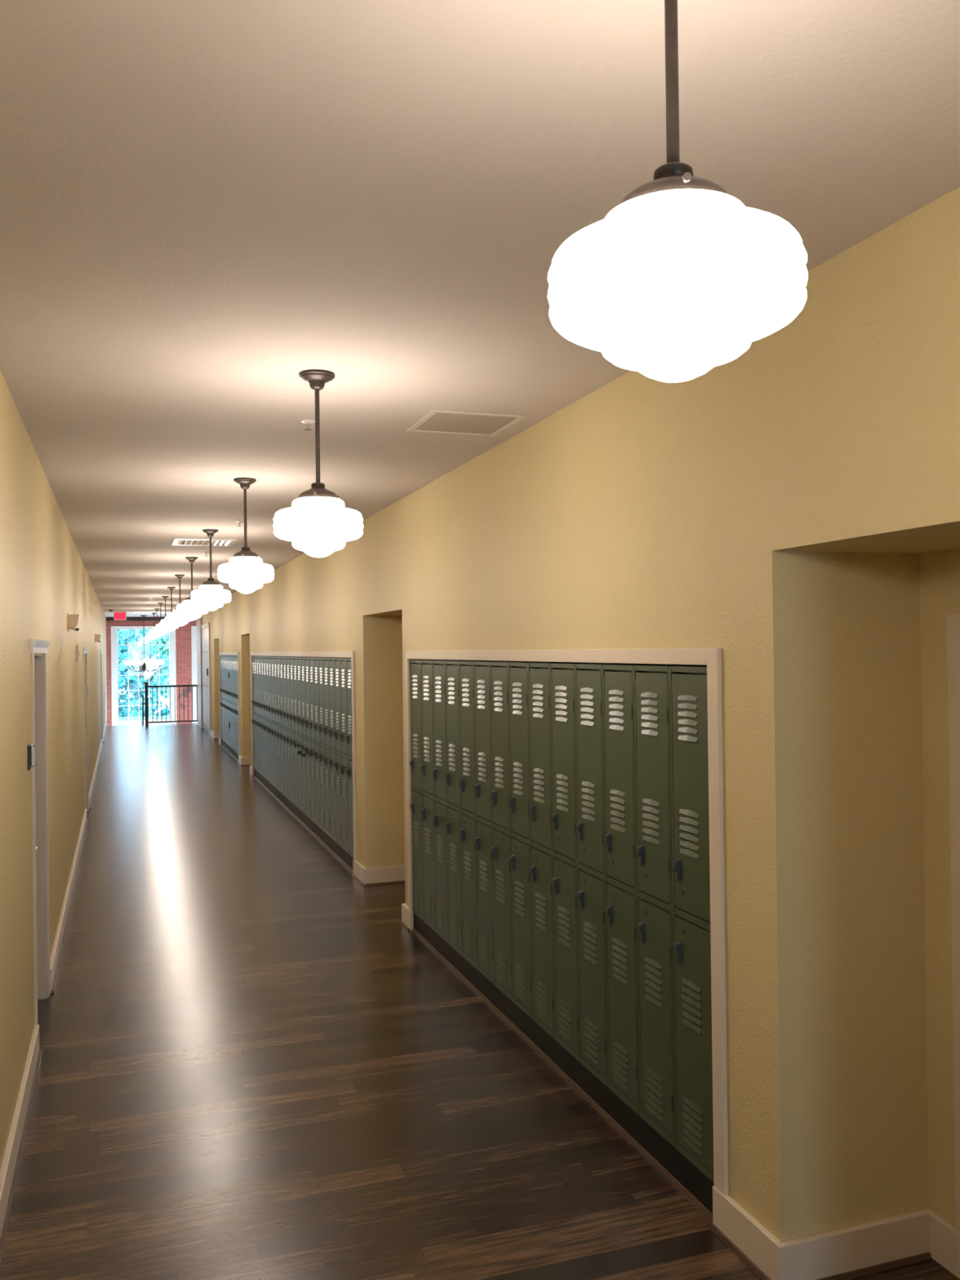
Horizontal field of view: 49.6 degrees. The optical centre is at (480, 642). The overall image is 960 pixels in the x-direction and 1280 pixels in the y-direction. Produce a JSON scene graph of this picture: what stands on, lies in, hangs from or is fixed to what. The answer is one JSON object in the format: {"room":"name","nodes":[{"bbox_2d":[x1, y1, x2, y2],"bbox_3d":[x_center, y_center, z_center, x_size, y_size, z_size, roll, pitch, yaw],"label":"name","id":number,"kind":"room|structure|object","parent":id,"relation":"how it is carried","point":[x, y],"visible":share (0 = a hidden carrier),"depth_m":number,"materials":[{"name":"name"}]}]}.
{"room":"school corridor","nodes":[
{"label":"school corridor","id":0,"kind":"room"},
{"bbox_2d":[0,369,106,1169],"bbox_3d":[-4.848,1.535,12.068,0.450,5.048,42.002,-1,0,-19],"label":"wall","id":1,"kind":"structure","parent":0,"point":[44,578],"depth_m":5.13,"materials":[{"name":"yellow paint"}]},
{"bbox_2d":[26,742,35,770],"bbox_3d":[-2.209,0.561,5.125,0.030,0.122,0.127,-1,0,-19],"label":"room sign","id":2,"kind":"object","parent":1,"relation":"attached to","point":[31,763],"visible":1,"depth_m":5.10,"materials":[{"name":"metal"}]},
{"bbox_2d":[30,639,51,1025],"bbox_3d":[-2.637,1.042,5.697,0.486,2.107,1.015,-1,0,-19],"label":"door","id":3,"kind":"structure","parent":1,"relation":"in","point":[38,647],"depth_m":6.12,"materials":[{"name":"beige paint"}]},
{"bbox_2d":[0,720,106,1238],"bbox_3d":[-5.456,2.109,14.575,0.024,0.144,30.750,-1,0,-19],"label":"baseboard","id":4,"kind":"structure","parent":1,"relation":"attached to","point":[10,1157],"depth_m":4.75,"materials":[{"name":"white paint"}]},
{"bbox_2d":[0,724,106,1263],"bbox_3d":[-5.438,2.173,14.581,0.013,0.016,30.750,-1,0,-19],"label":"trim","id":5,"kind":"structure","parent":1,"relation":"attached to","point":[2,1238],"depth_m":4.65,"materials":[{"name":"wood"}]},
{"bbox_2d":[67,613,80,631],"bbox_3d":[-3.567,-0.182,9.140,0.096,0.153,0.260,-1,0,-19],"label":"emergency light","id":6,"kind":"object","parent":1,"relation":"attached to","point":[73,620],"visible":1,"depth_m":9.03,"materials":[{"name":"beige plastic"}]},
{"bbox_2d":[83,647,88,810],"bbox_3d":[-5.162,1.115,13.019,0.486,2.107,1.005,-1,0,-19],"label":"door","id":7,"kind":"structure","parent":1,"relation":"in","point":[85,649],"depth_m":13.45,"materials":[{"name":"beige paint"}]},
{"bbox_2d":[100,649,102,742],"bbox_3d":[-8.710,1.217,23.309,0.486,2.107,1.035,-1,0,-19],"label":"door","id":8,"kind":"structure","parent":1,"relation":"in","point":[101,651],"depth_m":23.75,"materials":[{"name":"beige paint"}]},
{"bbox_2d":[106,617,196,725],"bbox_3d":[-9.410,1.710,32.829,5.100,5.048,0.250,-1,0,-19],"label":"brick wall","id":9,"kind":"structure","parent":0,"point":[183,633],"depth_m":32.70,"materials":[{"name":"brick"}]},
{"bbox_2d":[111,626,176,725],"bbox_3d":[-10.480,1.013,32.430,1.920,3.065,0.230,-1,0,-19],"label":"window","id":10,"kind":"structure","parent":9,"relation":"in","point":[172,655],"depth_m":32.31,"materials":[{"name":"white paint"}]},
{"bbox_2d":[106,617,196,620],"bbox_3d":[-9.285,-0.738,32.700,4.700,0.070,0.119,-1,0,-19],"label":"steel beam","id":11,"kind":"structure","parent":9,"relation":"attached to","point":[107,619],"depth_m":32.21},
{"bbox_2d":[191,626,197,723],"bbox_3d":[-8.218,0.990,33.200,1.910,3.065,0.230,-1,0,-19],"label":"window","id":12,"kind":"structure","parent":9,"relation":"in","point":[193,628],"depth_m":32.81,"materials":[{"name":"white paint"}]},
{"bbox_2d":[0,0,959,617],"bbox_3d":[-2.703,-1.070,12.956,5.150,0.120,42.250,-1,0,-19],"label":"ceiling","id":13,"kind":"structure","parent":0,"point":[206,206],"depth_m":2.57,"materials":[{"name":"paint"}]},
{"bbox_2d":[113,609,126,620],"bbox_3d":[-9.323,-0.718,26.941,0.312,0.262,0.060,-1,0,-19],"label":"exit sign","id":14,"kind":"object","parent":13,"relation":"hanging from","point":[117,615],"visible":1,"depth_m":26.92,"materials":[{"name":"red"}]},
{"bbox_2d":[123,614,164,672],"bbox_3d":[-9.963,0.032,30.835,1.170,1.700,1.164,-1,0,-19],"label":"chandelier","id":15,"kind":"object","parent":13,"relation":"hanging from","point":[143,663],"visible":1,"depth_m":30.79,"materials":[{"name":"glass"}]},
{"bbox_2d":[152,602,165,635],"bbox_3d":[-7.150,-0.526,23.294,0.360,0.740,0.360,-1,0,-19],"label":"pendant lamp","id":16,"kind":"object","parent":13,"relation":"hanging from","point":[154,629],"visible":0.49,"depth_m":23.23,"materials":[{"name":"white glass"}]},
{"bbox_2d":[155,595,171,633],"bbox_3d":[-6.216,-0.553,20.549,0.360,0.740,0.360,-1,0,-19],"label":"pendant lamp","id":17,"kind":"object","parent":13,"relation":"hanging from","point":[159,627],"visible":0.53,"depth_m":20.46,"materials":[{"name":"white glass"}]},
{"bbox_2d":[160,586,178,630],"bbox_3d":[-5.266,-0.581,17.756,0.360,0.740,0.360,-1,0,-19],"label":"pendant lamp","id":18,"kind":"object","parent":13,"relation":"hanging from","point":[168,624],"visible":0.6,"depth_m":17.66,"materials":[{"name":"white glass"}]},
{"bbox_2d":[167,574,191,626],"bbox_3d":[-4.316,-0.608,14.964,0.360,0.740,0.360,-1,0,-19],"label":"pendant lamp","id":19,"kind":"object","parent":13,"relation":"hanging from","point":[179,620],"visible":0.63,"depth_m":14.86,"materials":[{"name":"white glass"}]},
{"bbox_2d":[176,556,208,620],"bbox_3d":[-3.389,-0.635,12.237,0.360,0.740,0.360,-1,0,-19],"label":"pendant lamp","id":20,"kind":"object","parent":13,"relation":"hanging from","point":[189,610],"visible":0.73,"depth_m":12.13,"materials":[{"name":"white glass"}]},
{"bbox_2d":[171,537,236,546],"bbox_3d":[-2.799,-1.015,10.540,0.600,0.016,0.600,-1,0,-19],"label":"ceiling vent","id":21,"kind":"object","parent":13,"relation":"in","point":[177,541],"visible":0.98,"depth_m":10.52,"materials":[{"name":"metal"}]},
{"bbox_2d":[191,528,231,610],"bbox_3d":[-2.464,-0.662,9.520,0.360,0.740,0.360,-1,0,-19],"label":"pendant lamp","id":22,"kind":"object","parent":13,"relation":"hanging from","point":[211,596],"visible":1,"depth_m":9.43,"materials":[{"name":"white glass"}]},
{"bbox_2d":[217,477,274,593],"bbox_3d":[-1.521,-0.690,6.746,0.360,0.740,0.360,-1,0,-19],"label":"pendant lamp","id":23,"kind":"object","parent":13,"relation":"hanging from","point":[246,572],"visible":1,"depth_m":6.65,"materials":[{"name":"white glass"}]},
{"bbox_2d":[301,419,315,431],"bbox_3d":[-0.835,-1.056,5.061,0.070,0.044,0.070,-1,0,-19],"label":"sprinkler head","id":24,"kind":"object","parent":13,"relation":"attached to","point":[308,422],"visible":0.97,"depth_m":5.05},
{"bbox_2d":[273,369,363,557],"bbox_3d":[-0.655,-0.715,4.200,0.360,0.740,0.360,-1,0,-19],"label":"pendant lamp","id":25,"kind":"object","parent":13,"relation":"hanging from","point":[317,523],"visible":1,"depth_m":4.10,"materials":[{"name":"white glass"}]},
{"bbox_2d":[406,409,527,436],"bbox_3d":[-0.072,-1.084,5.146,0.476,0.007,0.476,-1,0,-19],"label":"ceiling vent","id":26,"kind":"object","parent":13,"relation":"in","point":[437,421],"visible":1,"depth_m":5.13,"materials":[{"name":"metal"}]},
{"bbox_2d":[414,412,517,434],"bbox_3d":[-0.072,-1.085,5.146,0.410,0.004,0.410,-1,0,-19],"label":"grille","id":27,"kind":"object","parent":26,"relation":"attached to","point":[437,422],"depth_m":5.14,"materials":[{"name":"metal"}]},
{"bbox_2d":[547,0,808,382],"bbox_3d":[0.273,-0.742,1.473,0.360,0.740,0.360,-1,0,-19],"label":"pendant lamp","id":28,"kind":"object","parent":13,"relation":"hanging from","point":[678,280],"visible":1,"depth_m":1.37,"materials":[{"name":"white glass"}]},
{"bbox_2d":[0,722,959,1279],"bbox_3d":[-2.131,2.182,11.375,5.150,0.120,38.950,-1,0,-19],"label":"floor","id":29,"kind":"structure","parent":0,"point":[251,1068],"depth_m":4.71,"materials":[{"name":"brown wood"}]},
{"bbox_2d":[144,681,197,725],"bbox_3d":[-8.594,1.693,29.119,1.510,1.220,0.100,-1,0,-19],"label":"railing","id":30,"kind":"object","parent":29,"relation":"on","point":[146,686],"visible":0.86,"depth_m":29.05,"materials":[{"name":"metal"}]},
{"bbox_2d":[221,738,238,759],"bbox_3d":[-4.991,2.143,20.820,0.025,0.132,3.889,-1,0,-19],"label":"board","id":31,"kind":"object","parent":29,"relation":"on","point":[224,744],"visible":0.64,"depth_m":20.86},
{"bbox_2d":[219,655,222,739],"bbox_3d":[-5.400,1.180,22.583,0.464,1.819,0.292,-1,0,-19],"label":"locker","id":32,"kind":"object","parent":31,"relation":"on","point":[220,655],"visible":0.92,"depth_m":22.51,"materials":[{"name":"green metal"}]},
{"bbox_2d":[221,655,223,740],"bbox_3d":[-5.304,1.177,22.300,0.464,1.819,0.292,-1,0,-19],"label":"locker","id":33,"kind":"object","parent":31,"relation":"on","point":[221,655],"visible":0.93,"depth_m":22.23,"materials":[{"name":"green metal"}]},
{"bbox_2d":[222,655,225,742],"bbox_3d":[-5.208,1.174,22.017,0.464,1.819,0.292,-1,0,-19],"label":"locker","id":34,"kind":"object","parent":31,"relation":"on","point":[223,655],"visible":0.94,"depth_m":21.95,"materials":[{"name":"green metal"}]},
{"bbox_2d":[223,655,226,742],"bbox_3d":[-5.112,1.171,21.735,0.464,1.819,0.292,-1,0,-19],"label":"locker","id":35,"kind":"object","parent":31,"relation":"on","point":[224,704],"visible":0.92,"depth_m":21.66,"materials":[{"name":"green metal"}]},
{"bbox_2d":[224,655,227,744],"bbox_3d":[-5.015,1.169,21.452,0.464,1.819,0.292,-1,0,-19],"label":"locker","id":36,"kind":"object","parent":31,"relation":"on","point":[225,655],"visible":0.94,"depth_m":21.39,"materials":[{"name":"green metal"}]},
{"bbox_2d":[226,655,229,746],"bbox_3d":[-4.919,1.166,21.170,0.464,1.819,0.292,-1,0,-19],"label":"locker","id":37,"kind":"object","parent":31,"relation":"on","point":[227,691],"visible":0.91,"depth_m":21.10,"materials":[{"name":"green metal"}]},
{"bbox_2d":[227,655,230,746],"bbox_3d":[-4.823,1.163,20.887,0.464,1.819,0.292,-1,0,-19],"label":"locker","id":38,"kind":"object","parent":31,"relation":"on","point":[228,707],"visible":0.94,"depth_m":20.81,"materials":[{"name":"green metal"}]},
{"bbox_2d":[228,655,231,747],"bbox_3d":[-4.727,1.160,20.604,0.464,1.819,0.292,-1,0,-19],"label":"locker","id":39,"kind":"object","parent":31,"relation":"on","point":[229,655],"visible":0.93,"depth_m":20.54,"materials":[{"name":"green metal"}]},
{"bbox_2d":[230,655,233,749],"bbox_3d":[-4.631,1.157,20.322,0.464,1.819,0.292,-1,0,-19],"label":"locker","id":40,"kind":"object","parent":31,"relation":"on","point":[231,692],"visible":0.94,"depth_m":20.25,"materials":[{"name":"green metal"}]},
{"bbox_2d":[231,655,235,751],"bbox_3d":[-4.535,1.155,20.039,0.464,1.819,0.292,-1,0,-19],"label":"locker","id":41,"kind":"object","parent":31,"relation":"on","point":[233,693],"visible":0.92,"depth_m":19.95,"materials":[{"name":"green metal"}]},
{"bbox_2d":[233,655,236,752],"bbox_3d":[-4.439,1.152,19.756,0.464,1.819,0.292,-1,0,-19],"label":"locker","id":42,"kind":"object","parent":31,"relation":"on","point":[234,710],"visible":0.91,"depth_m":19.68,"materials":[{"name":"green metal"}]},
{"bbox_2d":[235,655,238,753],"bbox_3d":[-4.343,1.149,19.474,0.464,1.819,0.292,-1,0,-19],"label":"locker","id":43,"kind":"object","parent":31,"relation":"on","point":[236,694],"visible":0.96,"depth_m":19.40,"materials":[{"name":"green metal"}]},
{"bbox_2d":[236,655,238,742],"bbox_3d":[-4.246,1.146,19.191,0.464,1.819,0.292,-1,0,-19],"label":"locker","id":44,"kind":"object","parent":31,"relation":"on","point":[237,655],"visible":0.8,"depth_m":19.21,"materials":[{"name":"green metal"}]},
{"bbox_2d":[253,768,353,870],"bbox_3d":[-2.390,2.067,13.172,0.025,0.132,7.955,-1,0,-19],"label":"board","id":45,"kind":"object","parent":29,"relation":"on","point":[336,848],"visible":0.64,"depth_m":11.77,"materials":[{"name":"metal"}]},
{"bbox_2d":[251,656,255,768],"bbox_3d":[-3.454,1.123,16.861,0.464,1.819,0.288,-1,0,-19],"label":"locker","id":46,"kind":"object","parent":45,"relation":"on","point":[253,660],"visible":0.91,"depth_m":16.80,"materials":[{"name":"green metal"}]},
{"bbox_2d":[253,656,257,771],"bbox_3d":[-3.359,1.120,16.582,0.464,1.819,0.288,-1,0,-19],"label":"locker","id":47,"kind":"object","parent":45,"relation":"on","point":[255,657],"visible":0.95,"depth_m":16.50,"materials":[{"name":"green metal"}]},
{"bbox_2d":[255,656,260,773],"bbox_3d":[-3.264,1.118,16.304,0.464,1.819,0.288,-1,0,-19],"label":"locker","id":48,"kind":"object","parent":45,"relation":"on","point":[257,657],"visible":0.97,"depth_m":16.24,"materials":[{"name":"green metal"}]},
{"bbox_2d":[257,656,262,775],"bbox_3d":[-3.169,1.115,16.025,0.464,1.819,0.288,-1,0,-19],"label":"locker","id":49,"kind":"object","parent":45,"relation":"on","point":[260,657],"visible":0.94,"depth_m":15.97,"materials":[{"name":"green metal"}]},
{"bbox_2d":[260,656,264,777],"bbox_3d":[-3.075,1.112,15.746,0.464,1.819,0.288,-1,0,-19],"label":"locker","id":50,"kind":"object","parent":45,"relation":"on","point":[262,657],"visible":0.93,"depth_m":15.69,"materials":[{"name":"green metal"}]},
{"bbox_2d":[262,656,267,780],"bbox_3d":[-2.980,1.109,15.468,0.464,1.819,0.288,-1,0,-19],"label":"locker","id":51,"kind":"object","parent":45,"relation":"on","point":[264,657],"visible":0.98,"depth_m":15.41,"materials":[{"name":"green metal"}]},
{"bbox_2d":[265,656,270,782],"bbox_3d":[-2.885,1.107,15.189,0.464,1.819,0.288,-1,0,-19],"label":"locker","id":52,"kind":"object","parent":45,"relation":"on","point":[267,727],"visible":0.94,"depth_m":15.12,"materials":[{"name":"green metal"}]},
{"bbox_2d":[267,656,272,784],"bbox_3d":[-2.790,1.104,14.911,0.464,1.819,0.288,-1,0,-19],"label":"locker","id":53,"kind":"object","parent":45,"relation":"on","point":[269,657],"visible":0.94,"depth_m":14.84,"materials":[{"name":"green metal"}]},
{"bbox_2d":[271,656,275,787],"bbox_3d":[-2.696,1.101,14.632,0.464,1.819,0.288,-1,0,-19],"label":"locker","id":54,"kind":"object","parent":45,"relation":"on","point":[273,708],"visible":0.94,"depth_m":14.56,"materials":[{"name":"green metal"}]},
{"bbox_2d":[273,656,278,790],"bbox_3d":[-2.601,1.098,14.353,0.464,1.819,0.288,-1,0,-19],"label":"locker","id":55,"kind":"object","parent":45,"relation":"on","point":[275,709],"visible":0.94,"depth_m":14.28,"materials":[{"name":"green metal"}]},
{"bbox_2d":[276,656,282,792],"bbox_3d":[-2.506,1.095,14.075,0.464,1.819,0.288,-1,0,-19],"label":"locker","id":56,"kind":"object","parent":45,"relation":"on","point":[278,733],"visible":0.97,"depth_m":14.00,"materials":[{"name":"green metal"}]},
{"bbox_2d":[279,656,290,795],"bbox_3d":[-2.411,1.093,13.796,0.464,1.819,0.288,-1,0,-19],"label":"locker","id":57,"kind":"object","parent":45,"relation":"on","point":[282,711],"visible":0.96,"depth_m":13.73,"materials":[{"name":"green metal"}]},
{"bbox_2d":[282,656,299,799],"bbox_3d":[-2.316,1.090,13.517,0.464,1.819,0.288,-1,0,-19],"label":"locker","id":58,"kind":"object","parent":45,"relation":"on","point":[286,766],"visible":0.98,"depth_m":13.45,"materials":[{"name":"green metal"}]},
{"bbox_2d":[288,657,295,805],"bbox_3d":[-2.127,1.084,12.960,0.464,1.819,0.288,-1,0,-19],"label":"locker","id":59,"kind":"object","parent":45,"relation":"on","point":[291,662],"visible":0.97,"depth_m":12.89,"materials":[{"name":"green metal"}]},
{"bbox_2d":[285,656,302,801],"bbox_3d":[-2.221,1.087,13.239,0.464,1.819,0.288,-1,0,-19],"label":"locker","id":60,"kind":"object","parent":45,"relation":"on","point":[288,678],"visible":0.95,"depth_m":13.17,"materials":[{"name":"green metal"}]},
{"bbox_2d":[293,657,298,808],"bbox_3d":[-2.032,1.082,12.681,0.464,1.819,0.288,-1,0,-19],"label":"locker","id":61,"kind":"object","parent":45,"relation":"on","point":[295,659],"visible":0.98,"depth_m":12.61,"materials":[{"name":"green metal"}]},
{"bbox_2d":[296,657,302,812],"bbox_3d":[-1.937,1.079,12.403,0.464,1.819,0.288,-1,0,-19],"label":"locker","id":62,"kind":"object","parent":45,"relation":"on","point":[299,659],"visible":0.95,"depth_m":12.33,"materials":[{"name":"green metal"}]},
{"bbox_2d":[300,657,306,815],"bbox_3d":[-1.842,1.076,12.124,0.464,1.819,0.288,-1,0,-19],"label":"locker","id":63,"kind":"object","parent":45,"relation":"on","point":[303,659],"visible":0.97,"depth_m":12.05,"materials":[{"name":"green metal"}]},
{"bbox_2d":[304,657,311,819],"bbox_3d":[-1.748,1.073,11.845,0.464,1.819,0.288,-1,0,-19],"label":"locker","id":64,"kind":"object","parent":45,"relation":"on","point":[307,722],"visible":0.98,"depth_m":11.78,"materials":[{"name":"green metal"}]},
{"bbox_2d":[308,657,315,823],"bbox_3d":[-1.653,1.071,11.567,0.464,1.819,0.288,-1,0,-19],"label":"locker","id":65,"kind":"object","parent":45,"relation":"on","point":[312,722],"visible":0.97,"depth_m":11.50,"materials":[{"name":"green metal"}]},
{"bbox_2d":[313,657,328,828],"bbox_3d":[-1.558,1.068,11.288,0.464,1.819,0.288,-1,0,-19],"label":"locker","id":66,"kind":"object","parent":45,"relation":"on","point":[316,725],"visible":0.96,"depth_m":11.22,"materials":[{"name":"green metal"}]},
{"bbox_2d":[323,657,330,836],"bbox_3d":[-1.369,1.062,10.731,0.464,1.819,0.288,-1,0,-19],"label":"locker","id":67,"kind":"object","parent":45,"relation":"on","point":[326,660],"visible":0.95,"depth_m":10.66,"materials":[{"name":"green metal"}]},
{"bbox_2d":[318,657,341,832],"bbox_3d":[-1.463,1.065,11.010,0.464,1.819,0.288,-1,0,-19],"label":"locker","id":68,"kind":"object","parent":45,"relation":"on","point":[322,797],"visible":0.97,"depth_m":10.94,"materials":[{"name":"green metal"}]},
{"bbox_2d":[328,657,336,842],"bbox_3d":[-1.274,1.060,10.452,0.464,1.819,0.288,-1,0,-19],"label":"locker","id":69,"kind":"object","parent":45,"relation":"on","point":[331,660],"visible":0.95,"depth_m":10.38,"materials":[{"name":"green metal"}]},
{"bbox_2d":[333,657,342,848],"bbox_3d":[-1.179,1.057,10.174,0.464,1.819,0.288,-1,0,-19],"label":"locker","id":70,"kind":"object","parent":45,"relation":"on","point":[337,765],"visible":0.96,"depth_m":10.10,"materials":[{"name":"green metal"}]},
{"bbox_2d":[339,657,348,853],"bbox_3d":[-1.084,1.054,9.895,0.464,1.819,0.288,-1,0,-19],"label":"locker","id":71,"kind":"object","parent":45,"relation":"on","point":[344,767],"visible":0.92,"depth_m":9.82,"materials":[{"name":"green metal"}]},
{"bbox_2d":[346,657,353,857],"bbox_3d":[-0.989,1.051,9.616,0.464,1.819,0.288,-1,0,-19],"label":"locker","id":72,"kind":"object","parent":45,"relation":"on","point":[349,771],"visible":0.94,"depth_m":9.58,"materials":[{"name":"green metal"}]},
{"bbox_2d":[413,912,714,1213],"bbox_3d":[0.191,1.992,5.585,0.025,0.132,4.091,-1,0,-19],"label":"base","id":73,"kind":"object","parent":29,"relation":"on","point":[682,1169],"visible":0.57,"depth_m":4.68,"materials":[{"name":"metal"}]},
{"bbox_2d":[409,659,429,920],"bbox_3d":[-0.251,1.030,7.447,0.464,1.819,0.286,-1,0,-19],"label":"locker","id":74,"kind":"object","parent":73,"relation":"on","point":[416,805],"visible":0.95,"depth_m":7.37,"materials":[{"name":"green metal"}]},
{"bbox_2d":[420,659,458,932],"bbox_3d":[-0.157,1.027,7.170,0.464,1.819,0.286,-1,0,-19],"label":"locker","id":75,"kind":"object","parent":73,"relation":"on","point":[427,708],"visible":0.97,"depth_m":7.10,"materials":[{"name":"green metal"}]},
{"bbox_2d":[432,659,459,942],"bbox_3d":[-0.064,1.024,6.894,0.464,1.819,0.286,-1,0,-19],"label":"locker","id":76,"kind":"object","parent":73,"relation":"on","point":[440,817],"visible":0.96,"depth_m":6.82,"materials":[{"name":"green metal"}]},
{"bbox_2d":[444,660,472,955],"bbox_3d":[0.030,1.022,6.618,0.464,1.819,0.286,-1,0,-19],"label":"locker","id":77,"kind":"object","parent":73,"relation":"on","point":[452,776],"visible":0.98,"depth_m":6.54,"materials":[{"name":"green metal"}]},
{"bbox_2d":[458,660,498,969],"bbox_3d":[0.124,1.019,6.342,0.464,1.819,0.286,-1,0,-19],"label":"locker","id":78,"kind":"object","parent":73,"relation":"on","point":[466,672],"visible":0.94,"depth_m":6.27,"materials":[{"name":"green metal"}]},
{"bbox_2d":[473,661,499,984],"bbox_3d":[0.218,1.016,6.066,0.464,1.819,0.286,-1,0,-19],"label":"locker","id":79,"kind":"object","parent":73,"relation":"on","point":[482,787],"visible":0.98,"depth_m":5.99,"materials":[{"name":"green metal"}]},
{"bbox_2d":[489,661,537,1000],"bbox_3d":[0.312,1.013,5.790,0.464,1.819,0.286,-1,0,-19],"label":"locker","id":80,"kind":"object","parent":73,"relation":"on","point":[500,793],"visible":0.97,"depth_m":5.71,"materials":[{"name":"green metal"}]},
{"bbox_2d":[507,662,542,1018],"bbox_3d":[0.406,1.010,5.514,0.464,1.819,0.286,-1,0,-19],"label":"locker","id":81,"kind":"object","parent":73,"relation":"on","point":[518,707],"visible":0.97,"depth_m":5.44,"materials":[{"name":"green metal"}]},
{"bbox_2d":[528,662,577,1039],"bbox_3d":[0.500,1.008,5.238,0.464,1.819,0.286,-1,0,-19],"label":"locker","id":82,"kind":"object","parent":73,"relation":"on","point":[539,673],"visible":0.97,"depth_m":5.16,"materials":[{"name":"green metal"}]},
{"bbox_2d":[550,662,604,1062],"bbox_3d":[0.594,1.005,4.962,0.464,1.819,0.286,-1,0,-19],"label":"locker","id":83,"kind":"object","parent":73,"relation":"on","point":[562,700],"visible":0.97,"depth_m":4.88,"materials":[{"name":"green metal"}]},
{"bbox_2d":[574,662,623,1086],"bbox_3d":[0.688,1.002,4.686,0.464,1.819,0.286,-1,0,-19],"label":"locker","id":84,"kind":"object","parent":73,"relation":"on","point":[589,828],"visible":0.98,"depth_m":4.61,"materials":[{"name":"green metal"}]},
{"bbox_2d":[601,663,655,1115],"bbox_3d":[0.782,1.000,4.410,0.464,1.819,0.286,-1,0,-19],"label":"locker","id":85,"kind":"object","parent":73,"relation":"on","point":[618,695],"visible":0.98,"depth_m":4.33,"materials":[{"name":"green metal"}]},
{"bbox_2d":[633,664,695,1147],"bbox_3d":[0.876,0.997,4.133,0.464,1.819,0.286,-1,0,-19],"label":"locker","id":86,"kind":"object","parent":73,"relation":"on","point":[651,682],"visible":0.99,"depth_m":4.06,"materials":[{"name":"green metal"}]},
{"bbox_2d":[668,665,713,1182],"bbox_3d":[0.970,0.994,3.857,0.464,1.819,0.286,-1,0,-19],"label":"locker","id":87,"kind":"object","parent":73,"relation":"on","point":[688,698],"visible":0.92,"depth_m":3.79,"materials":[{"name":"green metal"}]},
{"bbox_2d":[202,186,959,1242],"bbox_3d":[-1.441,0.539,11.335,0.677,3.148,38.400,-1,0,-19],"label":"wall","id":88,"kind":"structure","parent":0,"point":[789,507],"depth_m":3.42,"materials":[{"name":"yellow paint"}]},
{"bbox_2d":[196,614,211,734],"bbox_3d":[-7.281,0.713,27.357,0.060,3.128,4.200,-1,0,-19],"label":"door","id":89,"kind":"structure","parent":88,"relation":"in","point":[203,642],"depth_m":27.30,"materials":[{"name":"white paint"}]},
{"bbox_2d":[219,652,239,755],"bbox_3d":[-5.027,1.129,20.810,0.018,1.878,4.021,-1,0,-19],"label":"trim","id":90,"kind":"structure","parent":88,"relation":"attached to","point":[220,653],"depth_m":18.96,"materials":[{"name":"white paint"}]},
{"bbox_2d":[253,775,353,873],"bbox_3d":[-2.408,2.127,13.165,0.014,0.018,7.951,-1,0,-19],"label":"trim","id":91,"kind":"structure","parent":88,"relation":"attached to","point":[339,858],"depth_m":11.70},
{"bbox_2d":[250,651,356,860],"bbox_3d":[-2.425,1.053,13.162,0.018,1.878,8.087,-1,0,-19],"label":"trim","id":92,"kind":"structure","parent":88,"relation":"attached to","point":[304,654],"depth_m":9.39,"materials":[{"name":"white paint"}]},
{"bbox_2d":[412,928,712,1222],"bbox_3d":[0.172,2.051,5.578,0.014,0.018,4.087,-1,0,-19],"label":"trim","id":93,"kind":"structure","parent":88,"relation":"attached to","point":[656,1164],"depth_m":4.66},
{"bbox_2d":[404,648,728,1195],"bbox_3d":[0.155,0.977,5.575,0.018,1.878,4.223,-1,0,-19],"label":"trim","id":94,"kind":"structure","parent":88,"relation":"attached to","point":[710,657],"depth_m":3.62,"materials":[{"name":"white paint"}]},
{"bbox_2d":[209,734,931,1279],"bbox_3d":[-2.543,2.136,14.370,0.591,0.016,23.314,-1,0,-19],"label":"trim","id":95,"kind":"structure","parent":88,"relation":"attached to","point":[924,1256],"depth_m":3.40,"materials":[{"name":"wood"}]},
{"bbox_2d":[210,729,959,1279],"bbox_3d":[-0.790,2.021,9.271,0.600,0.144,34.100,-1,0,-19],"label":"baseboard","id":96,"kind":"structure","parent":88,"relation":"attached to","point":[837,1251],"depth_m":3.38,"materials":[{"name":"white paint"}]},
{"bbox_2d":[946,614,959,1234],"bbox_3d":[1.694,0.966,2.838,0.022,2.120,1.060,-1,0,-19],"label":"door","id":97,"kind":"structure","parent":88,"relation":"in","point":[953,620],"depth_m":3.32,"materials":[{"name":"grey paint"}]},
{"label":"outside","id":98,"kind":"structure","parent":0,"visible":0},
{"bbox_3d":[-24.816,7.005,73.143,120.000,0.100,85.400,-1,0,-19],"label":"ground","id":99,"kind":"structure","parent":98,"visible":0},
{"bbox_2d":[117,629,127,692],"bbox_3d":[-15.490,2.210,39.623,3.944,8.883,3.759,-1,0,-16],"label":"broadleaf tree","id":100,"kind":"object","parent":99,"relation":"on","point":[122,682],"visible":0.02,"depth_m":40.27,"materials":[{"name":"green plant"}]},
{"bbox_2d":[117,629,169,720],"bbox_3d":[-15.292,1.739,47.635,5.431,9.912,5.536,-1,0,9],"label":"broadleaf tree","id":101,"kind":"object","parent":99,"relation":"on","point":[132,633],"visible":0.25,"depth_m":46.80,"materials":[{"name":"green plant"}]},
{"bbox_2d":[151,638,168,697],"bbox_3d":[-15.570,1.363,57.951,6.605,10.790,6.299,-1,0,-23],"label":"broadleaf tree","id":102,"kind":"object","parent":99,"relation":"on","point":[162,656],"visible":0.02,"depth_m":56.36,"materials":[{"name":"green plant"}]},
{"bbox_2d":[151,632,169,719],"bbox_3d":[-10.829,2.573,41.285,3.755,8.063,4.236,0,0,-34],"label":"broadleaf tree","id":103,"kind":"object","parent":99,"relation":"on","point":[163,649],"visible":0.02,"depth_m":41.01,"materials":[{"name":"green plant"}]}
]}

